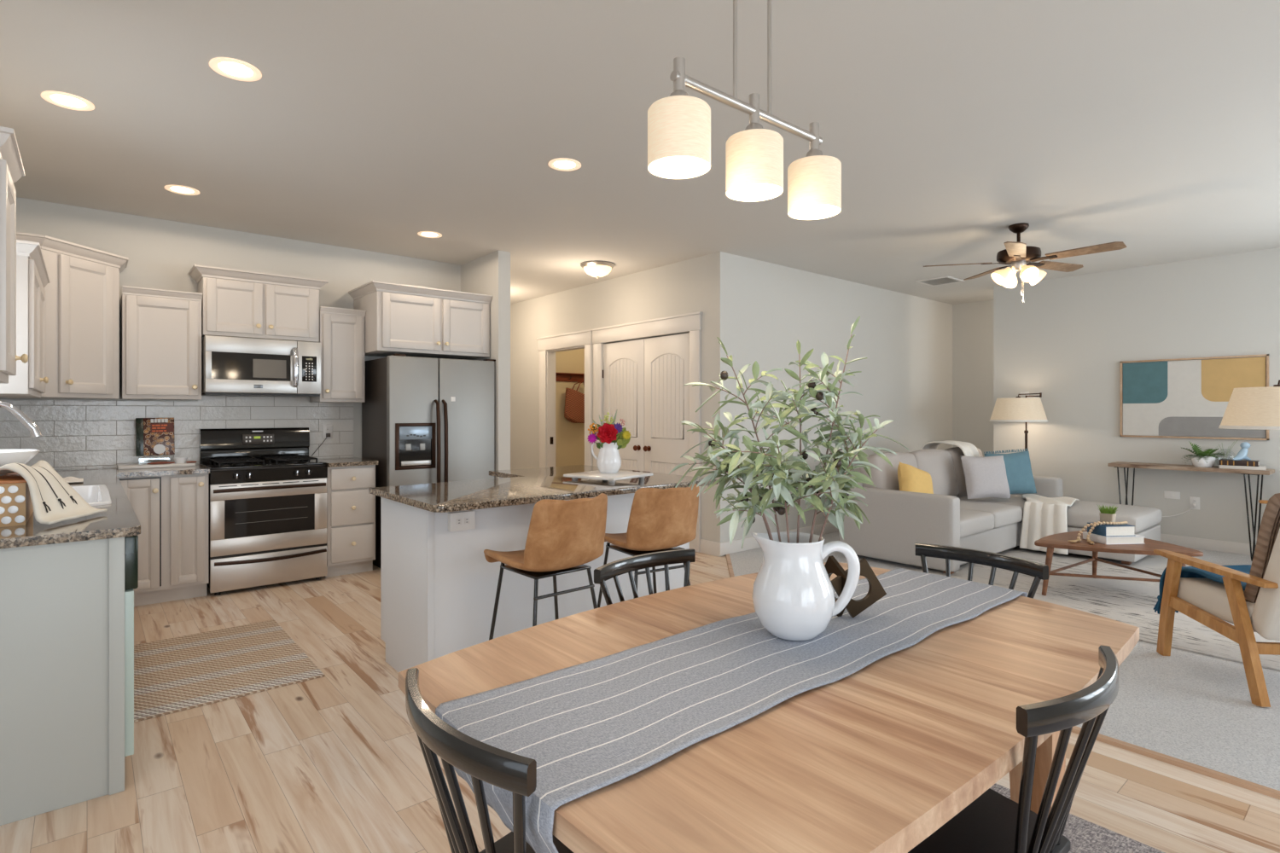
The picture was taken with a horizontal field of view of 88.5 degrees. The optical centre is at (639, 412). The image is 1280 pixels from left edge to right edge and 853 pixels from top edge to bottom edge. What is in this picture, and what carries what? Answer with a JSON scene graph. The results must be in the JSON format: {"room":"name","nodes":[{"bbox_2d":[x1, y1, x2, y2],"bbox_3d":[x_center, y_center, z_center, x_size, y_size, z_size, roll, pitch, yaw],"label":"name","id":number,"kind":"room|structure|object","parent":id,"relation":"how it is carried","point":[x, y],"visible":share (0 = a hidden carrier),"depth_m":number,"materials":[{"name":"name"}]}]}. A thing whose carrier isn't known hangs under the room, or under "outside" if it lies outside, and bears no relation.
{"room":"open-plan dining area","nodes":[
{"label":"open-plan dining area","id":0,"kind":"room"},
{"bbox_2d":[0,197,460,469],"bbox_3d":[-3.115,-0.071,5.384,3.450,2.743,0.130,0,0,-40],"label":"wall","id":1,"kind":"structure","parent":0,"point":[161,253],"depth_m":5.00,"materials":[{"name":"paint"}]},
{"bbox_2d":[0,231,128,399],"bbox_3d":[-3.775,-0.576,4.252,0.737,0.968,0.747,0,0,-40],"label":"upper cabinet","id":2,"kind":"object","parent":1,"relation":"attached to","point":[82,294],"visible":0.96,"depth_m":4.22,"materials":[{"name":"beige paint"}]},
{"bbox_2d":[120,285,202,400],"bbox_3d":[-3.468,-0.478,4.762,0.455,0.773,0.378,0,0,-40],"label":"upper cabinet","id":3,"kind":"object","parent":1,"relation":"attached to","point":[160,329],"visible":1,"depth_m":4.64,"materials":[{"name":"beige paint"}]},
{"bbox_2d":[187,264,328,342],"bbox_3d":[-2.984,-0.816,5.165,0.905,0.495,0.385,0,0,-40],"label":"upper cabinet","id":4,"kind":"object","parent":1,"relation":"attached to","point":[235,303],"visible":0.99,"depth_m":5.02,"materials":[{"name":"beige paint"}]},
{"bbox_2d":[201,335,320,397],"bbox_3d":[-2.953,-0.340,5.129,0.775,0.430,0.459,0,0,-40],"label":"microwave","id":5,"kind":"object","parent":4,"relation":"attached to","point":[230,366],"visible":0.98,"depth_m":4.97,"materials":[{"name":"metal"}]},
{"bbox_2d":[309,306,366,402],"bbox_3d":[-2.545,-0.469,5.539,0.350,0.773,0.378,0,0,-40],"label":"upper cabinet","id":6,"kind":"object","parent":1,"relation":"attached to","point":[341,330],"visible":0.97,"depth_m":5.42,"materials":[{"name":"beige paint"}]},
{"bbox_2d":[348,280,492,360],"bbox_3d":[-1.948,-0.776,5.849,1.055,0.553,0.663,0,0,-40],"label":"upper cabinet","id":7,"kind":"object","parent":1,"relation":"attached to","point":[409,320],"visible":0.94,"depth_m":5.59,"materials":[{"name":"beige paint"}]},
{"bbox_2d":[460,250,510,478],"bbox_3d":[-2.120,-0.071,6.974,0.120,2.743,2.800,0,0,-40],"label":"wall","id":8,"kind":"structure","parent":0,"point":[489,274],"depth_m":5.91,"materials":[{"name":"paint"}]},
{"bbox_2d":[555,349,584,466],"bbox_3d":[-0.283,-0.071,8.697,1.830,2.743,1.770,0,0,-40],"label":"wall","id":9,"kind":"structure","parent":0,"point":[569,436],"depth_m":9.10,"materials":[{"name":"paint"}]},
{"bbox_2d":[555,372,584,382],"bbox_3d":[-0.965,-0.477,9.064,0.900,0.115,0.090,0,0,-40],"label":"coat rack","id":10,"kind":"object","parent":9,"relation":"attached to","point":[571,377],"visible":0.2,"depth_m":9.07,"materials":[{"name":"red wood"}]},
{"bbox_2d":[564,380,584,423],"bbox_3d":[-0.837,-0.139,9.089,0.492,0.593,0.186,0,0,-35],"label":"bag","id":11,"kind":"object","parent":10,"relation":"hanging from","point":[574,400],"visible":0.75,"depth_m":8.96,"materials":[{"name":"red wicker"}]},
{"bbox_2d":[510,251,728,557],"bbox_3d":[-0.540,-0.071,7.487,0.120,2.743,4.050,0,0,-40],"label":"wall","id":12,"kind":"structure","parent":0,"point":[701,283],"depth_m":6.87,"materials":[{"name":"paint"}]},
{"bbox_2d":[536,329,593,467],"bbox_3d":[-0.864,0.186,7.842,0.158,2.228,1.150,0,0,-40],"label":"door frame","id":13,"kind":"structure","parent":12,"relation":"in","point":[547,346],"depth_m":8.11,"materials":[{"name":"white paint"}]},
{"bbox_2d":[591,311,702,552],"bbox_3d":[0.026,0.186,6.716,0.102,2.228,1.700,0,0,-40],"label":"door","id":14,"kind":"structure","parent":12,"relation":"in","point":[644,380],"depth_m":6.61,"materials":[{"name":"white paint"}]},
{"bbox_2d":[699,539,720,557],"bbox_3d":[-0.591,1.238,7.444,0.014,0.125,4.050,0,0,-40],"label":"baseboard","id":15,"kind":"structure","parent":12,"relation":"attached to","point":[706,547],"depth_m":5.98,"materials":[{"name":"white paint"}]},
{"bbox_2d":[0,0,1279,304],"bbox_3d":[0.944,-1.503,4.390,10.940,0.120,10.940,0,0,-40],"label":"ceiling","id":16,"kind":"structure","parent":0,"point":[1152,127],"depth_m":3.27,"materials":[{"name":"paint"}]},
{"bbox_2d":[40,91,94,110],"bbox_3d":[-2.649,-1.440,3.045,0.190,0.008,0.190,0,0,-40],"label":"recessed light","id":17,"kind":"object","parent":16,"relation":"in","point":[61,99],"visible":1,"depth_m":3.04,"materials":[{"name":"beige"}]},
{"bbox_2d":[209,57,261,81],"bbox_3d":[-1.700,-1.440,2.765,0.190,0.008,0.190,0,0,-40],"label":"recessed light","id":18,"kind":"object","parent":16,"relation":"in","point":[232,68],"visible":1,"depth_m":2.76,"materials":[{"name":"beige"}]},
{"bbox_2d":[548,157,581,171],"bbox_3d":[-0.438,-1.440,3.827,0.190,0.008,0.190,0,0,-40],"label":"recessed light","id":19,"kind":"object","parent":16,"relation":"in","point":[566,165],"visible":1,"depth_m":3.82,"materials":[{"name":"beige"}]},
{"bbox_2d":[580,260,615,279],"bbox_3d":[-0.415,-1.369,6.423,0.340,0.148,0.340,0,0,-40],"label":"flush light","id":20,"kind":"object","parent":16,"relation":"attached to","point":[596,269],"visible":1,"depth_m":6.33,"materials":[{"name":"white glass"}]},
{"bbox_2d":[647,0,841,220],"bbox_3d":[0.278,-0.990,1.606,0.639,0.906,0.139,0,0,-40],"label":"pendant light","id":21,"kind":"object","parent":16,"relation":"hanging from","point":[679,123],"visible":1,"depth_m":1.55,"materials":[{"name":"glass"}]},
{"bbox_2d":[650,156,708,173],"bbox_3d":[0.086,-0.549,1.445,0.132,0.001,0.131,0,0,-40],"label":"diffuser","id":22,"kind":"object","parent":21,"relation":"attached to","point":[676,164],"depth_m":1.46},
{"bbox_2d":[728,183,780,197],"bbox_3d":[0.280,-0.549,1.608,0.132,0.001,0.131,0,0,-40],"label":"diffuser","id":23,"kind":"object","parent":21,"relation":"attached to","point":[751,189],"depth_m":1.62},
{"bbox_2d":[790,204,837,215],"bbox_3d":[0.469,-0.549,1.767,0.132,0.001,0.131,0,0,-40],"label":"diffuser","id":24,"kind":"object","parent":21,"relation":"attached to","point":[813,209],"depth_m":1.79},
{"bbox_2d":[914,275,964,286],"bbox_3d":[3.295,-1.437,7.219,0.400,0.012,0.360,0,0,-40],"label":"ceiling vent","id":25,"kind":"object","parent":16,"relation":"in","point":[943,280],"visible":0.99,"depth_m":7.20,"materials":[{"name":"metal"}]},
{"bbox_2d":[923,222,1126,303],"bbox_3d":[2.960,-1.140,5.039,1.321,0.606,1.256,0,0,-40],"label":"ceiling fan","id":26,"kind":"object","parent":16,"relation":"hanging from","point":[1016,253],"visible":1,"depth_m":5.02,"materials":[{"name":"wood"}]},
{"bbox_2d":[0,552,1279,852],"bbox_3d":[0.944,1.350,4.390,10.940,0.100,10.940,0,0,-40],"label":"floor","id":27,"kind":"structure","parent":0,"point":[334,762],"depth_m":2.34,"materials":[{"name":"brown wood"}]},
{"bbox_2d":[0,504,124,826],"bbox_3d":[-2.821,0.864,3.065,0.663,0.873,2.598,0,0,-40],"label":"base cabinet","id":28,"kind":"object","parent":27,"relation":"on","point":[62,605],"visible":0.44,"depth_m":2.15,"materials":[{"name":"grey paint"}]},
{"bbox_2d":[0,463,209,548],"bbox_3d":[-2.810,0.410,3.453,1.162,0.031,3.212,0,0,-40],"label":"countertop","id":29,"kind":"structure","parent":28,"relation":"on","point":[120,520],"depth_m":2.37,"materials":[{"name":"brown stone"}]},
{"bbox_2d":[0,472,33,527],"bbox_3d":[-2.411,0.316,2.343,0.358,0.158,0.426,0,0,-40],"label":"storage box","id":30,"kind":"object","parent":29,"relation":"on","point":[16,508],"visible":0.91,"depth_m":2.28,"materials":[{"name":"cardboard"}]},
{"bbox_2d":[0,449,40,476],"bbox_3d":[-2.432,0.191,2.423,0.326,0.090,0.326,0,0,-40],"label":"bowl","id":31,"kind":"object","parent":30,"relation":"on","point":[7,456],"visible":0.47,"depth_m":2.43,"materials":[{"name":"white ceramic"}]},
{"bbox_2d":[0,460,107,524],"bbox_3d":[-2.180,0.282,2.390,0.284,0.205,0.344,0,0,-9],"label":"kitchen towel","id":32,"kind":"object","parent":30,"relation":"on","point":[54,500],"visible":1,"depth_m":2.38,"materials":[{"name":"fabric"}]},
{"bbox_2d":[0,401,42,437],"bbox_3d":[-2.822,0.171,2.864,0.321,0.448,0.144,0,0,-40],"label":"faucet","id":33,"kind":"object","parent":29,"relation":"on","point":[34,430],"visible":1,"depth_m":2.95,"materials":[{"name":"silver metal"}]},
{"bbox_2d":[71,484,111,506],"bbox_3d":[-2.733,0.464,2.994,0.492,0.162,0.916,0,0,-40],"label":"sink","id":34,"kind":"object","parent":29,"relation":"in","point":[94,495],"visible":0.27,"depth_m":3.40,"materials":[{"name":"white ceramic"}]},
{"bbox_2d":[116,461,195,470],"bbox_3d":[-3.483,0.384,4.734,0.440,0.022,0.250,0,0,-40],"label":"marble board","id":35,"kind":"object","parent":29,"relation":"on","point":[136,466],"visible":0.86,"depth_m":4.66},
{"bbox_3d":[-3.519,0.344,4.776,0.200,0.056,0.120,0,0,-40],"label":"book stand","id":36,"kind":"object","parent":35,"relation":"on","visible":0},
{"bbox_2d":[135,417,174,456],"bbox_3d":[-3.544,0.181,4.807,0.231,0.279,0.062,0,0,-33],"label":"cookbook","id":37,"kind":"object","parent":36,"relation":"on","point":[154,436],"visible":1,"depth_m":4.80,"materials":[{"name":"multicoloured paper"}]},
{"bbox_2d":[124,535,138,756],"bbox_3d":[-2.196,0.866,2.327,0.638,0.868,0.600,0,0,-40],"label":"dishwasher","id":38,"kind":"object","parent":27,"relation":"on","point":[130,543],"visible":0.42,"depth_m":2.29,"materials":[{"name":"grey metal"}]},
{"bbox_2d":[118,473,208,606],"bbox_3d":[-3.405,0.864,4.632,0.548,0.873,0.638,0,0,-40],"label":"base cabinet","id":39,"kind":"object","parent":27,"relation":"on","point":[171,511],"visible":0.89,"depth_m":4.46,"materials":[{"name":"beige paint"}]},
{"bbox_2d":[133,619,325,722],"bbox_3d":[-2.200,1.296,3.416,0.756,0.008,1.130,0,0,-40],"label":"kitchen mat","id":40,"kind":"object","parent":27,"relation":"on","point":[186,672],"visible":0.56,"depth_m":3.31,"materials":[{"name":"fabric"}]},
{"bbox_2d":[198,427,327,595],"bbox_3d":[-2.890,0.714,5.053,0.763,1.173,0.657,0,0,-40],"label":"gas range","id":41,"kind":"object","parent":27,"relation":"on","point":[267,497],"visible":0.98,"depth_m":4.88,"materials":[{"name":"grey metal"}]},
{"bbox_2d":[200,459,326,470],"bbox_3d":[-2.896,0.400,5.059,0.763,0.015,0.530,0,0,-40],"label":"cooktop","id":42,"kind":"object","parent":41,"relation":"in","point":[268,464],"depth_m":4.91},
{"bbox_2d":[324,465,375,577],"bbox_3d":[-2.461,0.864,5.427,0.363,0.873,0.638,0,0,-40],"label":"base cabinet","id":43,"kind":"object","parent":27,"relation":"on","point":[351,509],"visible":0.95,"depth_m":5.20,"materials":[{"name":"beige paint"}]},
{"bbox_2d":[314,457,378,467],"bbox_3d":[-2.461,0.410,5.433,0.373,0.031,0.632,0,0,-40],"label":"countertop","id":44,"kind":"structure","parent":43,"relation":"on","point":[335,462],"depth_m":5.29,"materials":[{"name":"brown stone"}]},
{"bbox_2d":[361,354,495,568],"bbox_3d":[-1.846,0.414,5.818,0.955,1.772,0.782,0,0,-40],"label":"refrigerator","id":45,"kind":"object","parent":27,"relation":"on","point":[425,420],"visible":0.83,"depth_m":5.51,"materials":[{"name":"grey metal"}]},
{"bbox_2d":[405,668,573,852],"bbox_3d":[-0.150,0.888,1.161,0.468,0.830,0.433,0,0,-40],"label":"dining chair","id":46,"kind":"object","parent":27,"relation":"on","point":[516,774],"visible":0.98,"depth_m":0.97,"materials":[{"name":"black wood"}]},
{"bbox_2d":[380,477,689,672],"bbox_3d":[-0.677,0.864,3.937,1.664,0.873,1.084,0,0,-40],"label":"kitchen island","id":47,"kind":"object","parent":27,"relation":"on","point":[439,586],"visible":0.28,"depth_m":3.21,"materials":[{"name":"grey paint"}]},
{"bbox_2d":[448,510,475,531],"bbox_3d":[-0.836,0.510,3.078,0.124,0.086,0.034,0,0,-40],"label":"island outlet","id":48,"kind":"object","parent":47,"relation":"attached to","point":[462,520],"visible":1,"depth_m":3.06,"materials":[{"name":"white plastic"}]},
{"bbox_2d":[368,465,717,512],"bbox_3d":[-0.638,0.410,3.836,1.715,0.031,1.370,0,0,-40],"label":"island countertop","id":49,"kind":"structure","parent":47,"relation":"on","point":[524,485],"depth_m":3.39,"materials":[{"name":"brown stone"}]},
{"bbox_2d":[563,470,653,482],"bbox_3d":[-0.185,0.380,3.884,0.380,0.031,0.380,0,0,37],"label":"tray","id":50,"kind":"object","parent":49,"relation":"on","point":[620,475],"visible":0.91,"depth_m":3.81,"materials":[{"name":"white stone"}]},
{"bbox_2d":[591,442,621,473],"bbox_3d":[-0.190,0.271,3.951,0.157,0.184,0.148,0,0,41],"label":"jug","id":51,"kind":"object","parent":50,"relation":"on","point":[608,461],"visible":0.91,"depth_m":3.89,"materials":[{"name":"white ceramic"}]},
{"bbox_2d":[596,423,617,443],"bbox_3d":[-0.189,0.189,3.877,0.100,0.249,0.107,0,0,45],"label":"flower","id":52,"kind":"object","parent":51,"relation":"in","point":[607,433],"visible":0.95,"depth_m":3.86,"materials":[{"name":"red plant"}]},
{"bbox_2d":[483,493,607,640],"bbox_3d":[-0.398,0.827,2.896,0.447,0.948,0.484,0,0,-42],"label":"counter stool","id":53,"kind":"object","parent":27,"relation":"on","point":[563,536],"visible":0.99,"depth_m":2.73,"materials":[{"name":"beige leather"}]},
{"bbox_2d":[597,483,699,608],"bbox_3d":[0.043,0.827,3.307,0.447,0.948,0.484,0,0,-33],"label":"counter stool","id":54,"kind":"object","parent":27,"relation":"on","point":[660,520],"visible":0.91,"depth_m":3.12,"materials":[{"name":"leather"}]},
{"bbox_2d":[989,783,1164,852],"bbox_3d":[1.064,1.296,1.314,1.520,0.008,2.600,0,0,-40],"label":"dining rug","id":55,"kind":"object","parent":27,"relation":"on","point":[1084,836],"visible":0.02,"depth_m":1.98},
{"bbox_2d":[593,548,695,605],"bbox_3d":[0.146,0.879,1.959,0.433,0.830,0.468,0,0,-43],"label":"dining chair","id":56,"kind":"object","parent":55,"relation":"on","point":[613,569],"visible":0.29,"depth_m":2.12,"materials":[{"name":"black wood"}]},
{"bbox_2d":[398,562,1139,852],"bbox_3d":[0.393,0.921,1.589,1.663,0.742,1.064,0,0,-40],"label":"dining table","id":57,"kind":"object","parent":55,"relation":"on","point":[878,758],"visible":0.63,"depth_m":1.15,"materials":[{"name":"brown wood"}]},
{"bbox_2d":[435,568,1027,852],"bbox_3d":[0.400,0.616,1.598,1.703,0.151,0.413,0,0,-40],"label":"table runner","id":58,"kind":"object","parent":57,"relation":"on","point":[589,727],"visible":0.81,"depth_m":1.29,"materials":[{"name":"fabric"}]},
{"bbox_2d":[751,532,860,641],"bbox_3d":[0.392,0.419,1.596,0.239,0.246,0.197,0,0,33],"label":"pitcher","id":59,"kind":"object","parent":58,"relation":"on","point":[794,595],"visible":0.98,"depth_m":1.54,"materials":[{"name":"white ceramic"}]},
{"bbox_2d":[669,412,795,540],"bbox_3d":[0.255,0.241,1.646,0.286,0.483,0.297,0,0,-40],"label":"branch","id":60,"kind":"object","parent":59,"relation":"in","point":[712,439],"visible":0.48,"depth_m":1.66,"materials":[{"name":"green plant"}]},
{"bbox_2d":[688,437,777,548],"bbox_3d":[0.230,0.274,1.595,0.202,0.417,0.279,0,0,-40],"label":"branch","id":61,"kind":"object","parent":59,"relation":"in","point":[755,501],"visible":0.66,"depth_m":1.57,"materials":[{"name":"green plant"}]},
{"bbox_2d":[684,337,817,541],"bbox_3d":[0.271,0.151,1.601,0.341,0.664,0.215,0,0,28],"label":"branch","id":62,"kind":"object","parent":59,"relation":"in","point":[724,375],"visible":0.76,"depth_m":1.59,"materials":[{"name":"green plant"}]},
{"bbox_2d":[709,431,854,542],"bbox_3d":[0.289,0.264,1.505,0.295,0.438,0.276,0,0,-24],"label":"branch","id":63,"kind":"object","parent":59,"relation":"in","point":[780,488],"visible":0.97,"depth_m":1.47,"materials":[{"name":"green plant"}]},
{"bbox_2d":[754,339,861,543],"bbox_3d":[0.385,0.150,1.671,0.264,0.665,0.264,0,0,-40],"label":"branch","id":64,"kind":"object","parent":59,"relation":"in","point":[785,396],"visible":0.47,"depth_m":1.65,"materials":[{"name":"green plant"}]},
{"bbox_2d":[795,442,873,541],"bbox_3d":[0.470,0.276,1.628,0.198,0.413,0.255,0,0,12],"label":"branch","id":65,"kind":"object","parent":59,"relation":"in","point":[854,510],"visible":0.4,"depth_m":1.59,"materials":[{"name":"green plant"}]},
{"bbox_2d":[784,315,896,542],"bbox_3d":[0.475,0.124,1.605,0.300,0.719,0.224,0,0,-40],"label":"branch","id":66,"kind":"object","parent":59,"relation":"in","point":[818,395],"visible":0.79,"depth_m":1.61,"materials":[{"name":"green plant"}]},
{"bbox_2d":[786,401,909,541],"bbox_3d":[0.470,0.228,1.590,0.300,0.510,0.269,0,0,-40],"label":"branch","id":67,"kind":"object","parent":59,"relation":"in","point":[856,436],"visible":0.82,"depth_m":1.58,"materials":[{"name":"green plant"}]},
{"bbox_2d":[824,555,886,617],"bbox_3d":[0.551,0.466,1.745,0.188,0.154,0.112,0,0,27],"label":"ornament","id":68,"kind":"object","parent":58,"relation":"on","point":[876,591],"visible":0.56,"depth_m":1.74,"materials":[{"name":"wood"}]},
{"bbox_2d":[915,542,1048,599],"bbox_3d":[0.963,0.879,2.057,0.468,0.830,0.433,0,0,-36],"label":"dining chair","id":69,"kind":"object","parent":55,"relation":"on","point":[1038,571],"visible":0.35,"depth_m":2.17,"materials":[{"name":"black wood"}]},
{"bbox_2d":[907,645,1118,852],"bbox_3d":[0.650,0.879,1.300,0.433,0.830,0.468,0,0,-40],"label":"dining chair","id":70,"kind":"object","parent":55,"relation":"on","point":[993,823],"visible":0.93,"depth_m":1.15,"materials":[{"name":"black wood"}]},
{"bbox_2d":[728,253,952,541],"bbox_3d":[2.466,-0.071,7.450,4.430,2.743,0.120,0,0,-40],"label":"wall","id":71,"kind":"structure","parent":0,"point":[905,378],"depth_m":7.14,"materials":[{"name":"paint"}]},
{"bbox_2d":[719,522,838,555],"bbox_3d":[2.458,1.232,7.355,4.564,0.113,0.014,0,0,-40],"label":"baseboard","id":72,"kind":"structure","parent":71,"relation":"attached to","point":[725,548],"depth_m":6.16,"materials":[{"name":"white paint"}]},
{"bbox_2d":[952,299,993,457],"bbox_3d":[5.315,-0.071,6.993,0.900,2.743,4.490,0,0,-40],"label":"wall","id":73,"kind":"structure","parent":0,"point":[973,322],"depth_m":8.62,"materials":[{"name":"paint"}]},
{"bbox_2d":[725,553,1279,800],"bbox_3d":[1.942,1.293,2.729,1.106,0.014,6.806,0,0,-28],"label":"trim","id":74,"kind":"structure","parent":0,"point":[1245,784],"depth_m":2.41,"materials":[{"name":"brown wood"}]},
{"bbox_2d":[729,531,1279,791],"bbox_3d":[4.115,1.294,4.413,5.820,0.012,6.650,0,0,-40],"label":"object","id":75,"kind":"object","parent":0,"point":[1198,709],"depth_m":2.85,"materials":[{"name":"carpet"}]},
{"bbox_2d":[838,447,1161,574],"bbox_3d":[3.300,0.827,5.946,2.464,0.920,1.867,0,0,-40],"label":"sofa","id":76,"kind":"object","parent":75,"relation":"on","point":[898,520],"visible":0.69,"depth_m":5.66,"materials":[{"name":"grey fabric"}]},
{"bbox_2d":[859,452,918,490],"bbox_3d":[2.304,0.633,6.012,0.730,0.531,0.309,0,0,-40],"label":"cushion","id":77,"kind":"object","parent":76,"relation":"on","point":[887,479],"depth_m":5.80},
{"bbox_2d":[897,461,933,494],"bbox_3d":[2.386,0.648,5.681,0.457,0.440,0.227,0,0,-24],"label":"throw pillow","id":78,"kind":"object","parent":76,"relation":"on","point":[911,479],"visible":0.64,"depth_m":5.62,"materials":[{"name":"yellow fabric"}]},
{"bbox_2d":[908,448,959,496],"bbox_3d":[2.855,0.633,6.476,0.740,0.531,0.309,0,0,-40],"label":"cushion","id":79,"kind":"object","parent":76,"relation":"on","point":[941,465],"depth_m":6.38,"materials":[{"name":"fabric"}]},
{"bbox_2d":[921,440,980,457],"bbox_3d":[3.268,0.566,6.848,0.382,0.528,0.588,0,0,-40],"label":"throw blanket","id":80,"kind":"object","parent":76,"relation":"on","point":[968,450],"visible":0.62,"depth_m":6.77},
{"bbox_2d":[944,447,983,496],"bbox_3d":[3.408,0.633,6.941,0.735,0.531,0.309,0,0,-40],"label":"cushion","id":81,"kind":"object","parent":76,"relation":"on","point":[956,452],"depth_m":6.67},
{"bbox_2d":[960,509,994,538],"bbox_3d":[2.522,0.939,5.732,0.701,0.180,0.836,0,0,-40],"label":"seat cushion","id":82,"kind":"object","parent":76,"relation":"on","point":[974,524],"depth_m":5.46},
{"bbox_2d":[960,455,1011,499],"bbox_3d":[3.319,0.624,6.309,0.440,0.404,0.203,0,0,-6],"label":"throw pillow","id":83,"kind":"object","parent":76,"relation":"on","point":[985,477],"visible":1,"depth_m":6.24,"materials":[{"name":"grey fabric"}]},
{"bbox_2d":[960,500,1023,529],"bbox_3d":[3.034,0.939,6.163,0.644,0.180,0.836,0,0,-40],"label":"seat cushion","id":84,"kind":"object","parent":76,"relation":"on","point":[1006,516],"depth_m":5.91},
{"bbox_2d":[983,448,1036,494],"bbox_3d":[3.701,0.605,6.562,0.489,0.473,0.190,0,0,-2],"label":"throw pillow","id":85,"kind":"object","parent":76,"relation":"on","point":[1020,477],"visible":0.7,"depth_m":6.50,"materials":[{"name":"teal fabric"}]},
{"bbox_2d":[1019,494,1079,554],"bbox_3d":[3.757,1.024,6.129,0.600,0.441,0.582,0,0,-40],"label":"throw blanket","id":86,"kind":"object","parent":76,"relation":"on","point":[1043,516],"visible":0.92,"depth_m":5.91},
{"bbox_2d":[956,494,1161,533],"bbox_3d":[3.871,0.939,6.312,0.838,0.180,1.690,0,0,-40],"label":"cushion","id":87,"kind":"object","parent":76,"relation":"on","point":[1146,520],"depth_m":5.77,"materials":[{"name":"fabric"}]},
{"bbox_2d":[989,392,1047,451],"bbox_3d":[4.061,0.540,7.054,0.547,1.495,0.547,0,0,0],"label":"floor lamp","id":88,"kind":"object","parent":75,"relation":"on","point":[1026,410],"visible":0.8,"depth_m":6.87,"materials":[{"name":"fabric"}]},
{"bbox_2d":[914,546,1279,671],"bbox_3d":[4.098,1.283,4.340,2.800,0.010,3.900,0,0,-40],"label":"area rug","id":89,"kind":"object","parent":75,"relation":"on","point":[1131,602],"visible":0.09,"depth_m":4.61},
{"bbox_2d":[1034,529,1203,595],"bbox_3d":[3.372,1.097,4.594,0.895,0.365,0.864,0,0,-40],"label":"coffee table","id":90,"kind":"object","parent":89,"relation":"on","point":[1059,540],"visible":0.67,"depth_m":4.53,"materials":[{"name":"brown wood"}]},
{"bbox_2d":[1082,531,1143,544],"bbox_3d":[3.350,0.889,4.652,0.292,0.050,0.210,0,0,-6],"label":"book","id":91,"kind":"object","parent":90,"relation":"on","point":[1136,539],"visible":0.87,"depth_m":4.56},
{"bbox_2d":[1087,522,1135,536],"bbox_3d":[3.332,0.829,4.650,0.227,0.070,0.165,0,0,-6],"label":"book","id":92,"kind":"object","parent":91,"relation":"on","point":[1105,530],"visible":0.94,"depth_m":4.58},
{"bbox_2d":[1218,379,1279,430],"bbox_3d":[3.877,0.540,3.990,0.547,1.495,0.547,0,0,0],"label":"floor lamp","id":93,"kind":"object","parent":89,"relation":"on","point":[1248,408],"visible":0.92,"depth_m":3.91,"materials":[{"name":"fabric"}]},
{"bbox_2d":[1107,461,1274,561],"bbox_3d":[5.071,0.895,6.094,0.321,0.790,1.150,0,0,-40],"label":"console table","id":94,"kind":"object","parent":75,"relation":"on","point":[1117,464],"visible":0.84,"depth_m":5.86,"materials":[{"name":"wood"}]},
{"bbox_2d":[1181,441,1232,467],"bbox_3d":[5.127,0.383,5.970,0.472,0.232,0.341,0,0,-13],"label":"potted plant","id":95,"kind":"object","parent":94,"relation":"on","point":[1202,459],"visible":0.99,"depth_m":5.93,"materials":[{"name":"plant"}]},
{"bbox_2d":[1153,528,1279,707],"bbox_3d":[3.073,0.868,3.088,0.732,0.853,0.817,0,0,6],"label":"armchair","id":96,"kind":"object","parent":75,"relation":"on","point":[1208,602],"visible":0.98,"depth_m":3.02,"materials":[{"name":"brown wood"}]},
{"bbox_2d":[1153,564,1250,614],"bbox_3d":[2.981,0.941,3.286,0.489,0.280,0.529,0,0,6],"label":"throw","id":97,"kind":"object","parent":96,"relation":"on","point":[1186,572],"visible":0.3,"depth_m":3.44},
{"bbox_2d":[1177,577,1256,632],"bbox_3d":[3.082,0.932,3.181,0.610,0.154,0.540,0,0,6],"label":"seat cushion","id":98,"kind":"object","parent":96,"relation":"on","point":[1208,596],"depth_m":3.22,"materials":[{"name":"beige fabric"}]},
{"bbox_2d":[1244,493,1279,603],"bbox_3d":[2.926,0.608,2.811,0.361,0.540,0.421,0,0,6],"label":"knit throw","id":99,"kind":"object","parent":96,"relation":"on","point":[1270,525],"visible":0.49,"depth_m":2.92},
{"bbox_2d":[1250,528,1279,640],"bbox_3d":[3.046,0.728,2.822,0.610,0.572,0.284,0,0,6],"label":"cushion","id":100,"kind":"object","parent":96,"relation":"on","point":[1265,612],"depth_m":2.87,"materials":[{"name":"beige fabric"}]},
{"bbox_2d":[993,247,1279,544],"bbox_3d":[5.982,-0.071,5.410,0.120,2.743,5.770,0,0,-40],"label":"wall","id":101,"kind":"structure","parent":0,"point":[1069,338],"depth_m":6.58,"materials":[{"name":"paint"}]},
{"bbox_2d":[1119,354,1268,440],"bbox_3d":[5.201,-0.130,6.216,0.032,0.760,1.090,0,0,-40],"label":"painting","id":102,"kind":"object","parent":101,"relation":"attached to","point":[1190,397],"visible":0.89,"depth_m":6.24,"materials":[{"name":"multicoloured wood"}]},
{"bbox_2d":[1160,534,1256,555],"bbox_3d":[5.930,1.236,5.367,0.014,0.103,5.770,0,0,-40],"label":"baseboard","id":103,"kind":"structure","parent":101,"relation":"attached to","point":[1187,542],"depth_m":6.11,"materials":[{"name":"white paint"}]},
{"bbox_3d":[-3.323,-0.071,3.046,0.120,2.743,3.200,0,0,-40],"label":"wall","id":104,"kind":"structure","parent":0,"visible":0},
{"bbox_2d":[0,126,28,383],"bbox_3d":[-2.189,-0.481,2.078,0.358,0.763,0.480,0,0,-40],"label":"upper cabinet","id":105,"kind":"object","parent":104,"relation":"attached to","point":[11,165],"visible":1,"depth_m":2.10,"materials":[{"name":"beige paint"}]},
{"bbox_2d":[0,239,50,397],"bbox_3d":[-3.317,-0.439,3.417,0.358,0.708,1.180,0,0,-40],"label":"upper cabinet","id":106,"kind":"object","parent":104,"relation":"attached to","point":[30,380],"visible":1,"depth_m":3.10,"materials":[{"name":"beige paint"}]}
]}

